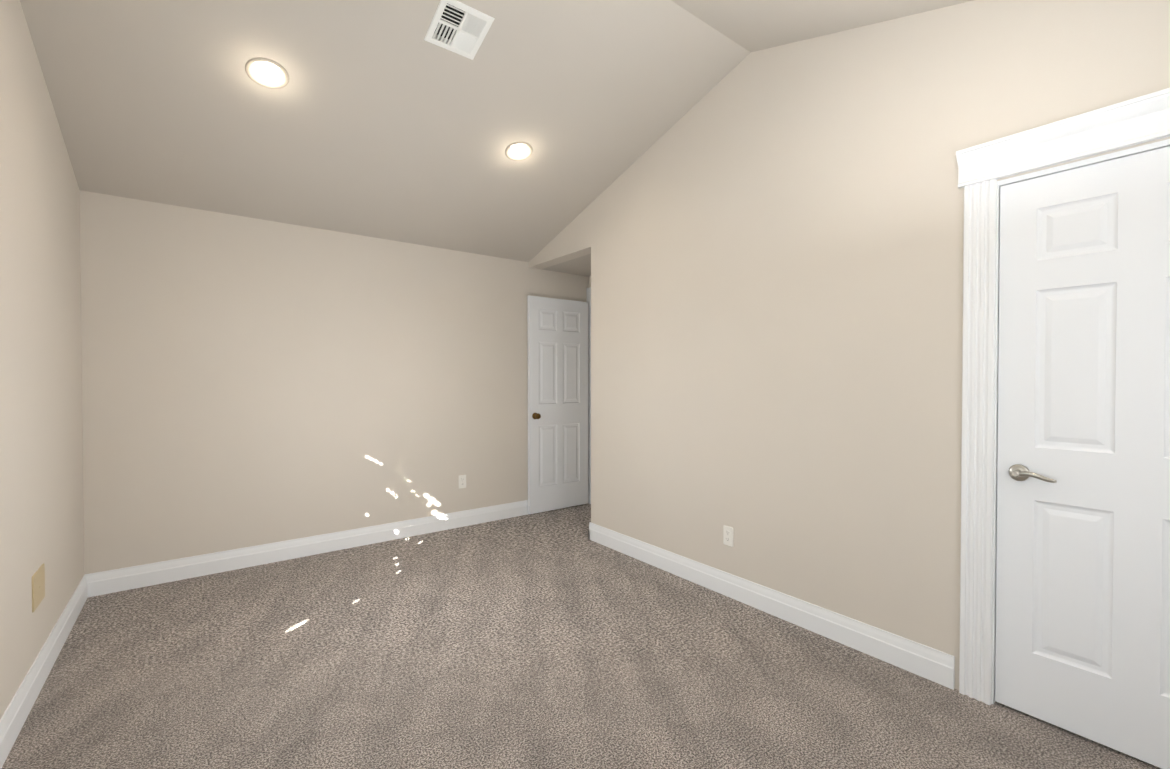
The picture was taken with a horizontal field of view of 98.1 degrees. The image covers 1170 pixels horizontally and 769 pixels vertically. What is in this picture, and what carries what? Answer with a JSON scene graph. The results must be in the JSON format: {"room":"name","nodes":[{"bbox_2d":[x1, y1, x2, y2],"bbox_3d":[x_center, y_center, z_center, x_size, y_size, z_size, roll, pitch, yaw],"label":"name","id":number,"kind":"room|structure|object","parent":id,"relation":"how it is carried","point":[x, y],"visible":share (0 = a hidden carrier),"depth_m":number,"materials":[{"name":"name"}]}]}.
{"room":"empty bedroom","nodes":[
{"label":"empty bedroom","id":0,"kind":"room"},
{"bbox_2d":[0,0,83,718],"bbox_3d":[-1.552,-0.288,1.013,0.140,3.165,4.900,-1,1,-37],"label":"wall","id":1,"kind":"structure","parent":0,"point":[41,478],"depth_m":2.14,"materials":[{"name":"paint"}]},
{"bbox_2d":[32,563,44,612],"bbox_3d":[-2.318,0.860,2.154,0.007,0.150,0.196,-1,1,-37],"label":"electrical outlet","id":2,"kind":"object","parent":1,"relation":"attached to","point":[38,586],"visible":0.98,"depth_m":2.14,"materials":[{"name":"beige plastic"}]},
{"bbox_2d":[0,575,87,768],"bbox_3d":[-1.486,1.225,1.074,0.014,0.137,4.886,-1,1,-37],"label":"baseboard","id":3,"kind":"structure","parent":1,"relation":"attached to","point":[16,713],"depth_m":2.09,"materials":[{"name":"white wood"}]},
{"bbox_2d":[80,190,587,573],"bbox_3d":[-1.516,0.006,4.213,4.070,2.495,0.140,-1,1,-37],"label":"wall","id":4,"kind":"structure","parent":0,"point":[248,382],"depth_m":3.63,"materials":[{"name":"paint"}]},
{"bbox_2d":[84,500,527,596],"bbox_3d":[-1.470,1.186,4.166,3.790,0.137,0.014,-1,1,-37],"label":"baseboard","id":5,"kind":"structure","parent":4,"relation":"attached to","point":[119,580],"depth_m":3.63,"materials":[{"name":"white wood"}]},
{"bbox_2d":[459,475,465,488],"bbox_3d":[-1.078,0.855,4.465,0.070,0.115,0.008,-1,1,-37],"label":"electrical outlet","id":6,"kind":"object","parent":4,"relation":"attached to","point":[462,481],"visible":1,"depth_m":4.46,"materials":[{"name":"white plastic"}]},
{"bbox_2d":[527,295,587,513],"bbox_3d":[-0.237,0.194,5.002,0.700,2.075,0.105,-1,1,-37],"label":"hall door","id":7,"kind":"structure","parent":4,"relation":"in","point":[557,342],"depth_m":5.00,"materials":[{"name":"white wood"}]},
{"bbox_2d":[20,0,972,275],"bbox_3d":[0.011,-1.566,2.188,4.070,0.960,5.220,-1,1,-37],"label":"ceiling","id":8,"kind":"structure","parent":0,"point":[382,119],"depth_m":2.77,"materials":[{"name":"paint"}]},
{"bbox_2d":[245,57,288,88],"bbox_3d":[-1.564,-1.560,2.498,0.184,0.087,0.184,-1,-16,-37],"label":"recessed light","id":9,"kind":"object","parent":8,"relation":"in","point":[266,73],"visible":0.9,"depth_m":2.52,"materials":[{"name":"beige glass"}]},
{"bbox_2d":[424,0,494,59],"bbox_3d":[-0.609,-1.722,2.447,0.256,0.039,0.256,-1,-16,-37],"label":"ceiling vent","id":10,"kind":"object","parent":8,"relation":"in","point":[458,27],"visible":1,"depth_m":2.44,"materials":[{"name":"white metal"}]},
{"bbox_2d":[505,142,532,160],"bbox_3d":[-0.442,-1.571,3.352,0.184,0.087,0.184,-1,-16,-37],"label":"recessed light","id":11,"kind":"object","parent":8,"relation":"in","point":[517,151],"visible":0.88,"depth_m":3.38,"materials":[{"name":"beige glass"}]},
{"bbox_2d":[1,504,1161,768],"bbox_3d":[0.011,1.354,2.225,4.270,0.150,5.380,-1,1,-37],"label":"floor","id":12,"kind":"structure","parent":0,"point":[553,640],"depth_m":2.19,"materials":[{"name":"carpet"}]},
{"bbox_2d":[588,276,590,287],"bbox_3d":[1.574,-0.319,3.395,0.140,3.165,4.900,-1,1,-37],"label":"wall","id":13,"kind":"structure","parent":0,"point":[589,281],"depth_m":5.27,"materials":[{"name":"paint"}]},
{"bbox_2d":[587,287,590,503],"bbox_3d":[0.312,0.124,4.919,0.026,2.240,0.945,-1,1,-37],"label":"door frame","id":14,"kind":"structure","parent":13,"relation":"attached to","point":[589,390],"depth_m":5.26,"materials":[{"name":"white wood"}]},
{"bbox_2d":[529,0,1169,689],"bbox_3d":[1.001,-0.313,2.959,0.140,3.165,4.900,-1,1,-37],"label":"wall","id":15,"kind":"structure","parent":0,"point":[769,240],"depth_m":2.57,"materials":[{"name":"paint"}]},
{"bbox_2d":[723,525,732,546],"bbox_3d":[0.858,0.908,3.041,0.008,0.115,0.070,-1,1,-37],"label":"electrical outlet","id":16,"kind":"object","parent":15,"relation":"attached to","point":[728,535],"visible":1,"depth_m":3.04,"materials":[{"name":"white plastic"}]},
{"bbox_2d":[589,522,954,689],"bbox_3d":[0.792,1.199,3.125,0.014,0.137,2.500,-1,1,-37],"label":"baseboard","id":17,"kind":"structure","parent":15,"relation":"attached to","point":[927,662],"depth_m":2.67,"materials":[{"name":"white wood"}]},
{"bbox_2d":[956,88,1169,704],"bbox_3d":[1.903,0.168,1.739,0.191,2.233,1.024,-1,1,-37],"label":"door frame","id":18,"kind":"structure","parent":15,"relation":"attached to","point":[983,168],"depth_m":2.03,"materials":[{"name":"white wood"}]},
{"bbox_2d":[995,146,1169,768],"bbox_3d":[1.866,0.247,1.712,0.093,2.053,0.762,-1,1,-37],"label":"closet door","id":19,"kind":"structure","parent":15,"relation":"in","point":[1083,570],"depth_m":1.82,"materials":[{"name":"white wood"}]}
]}

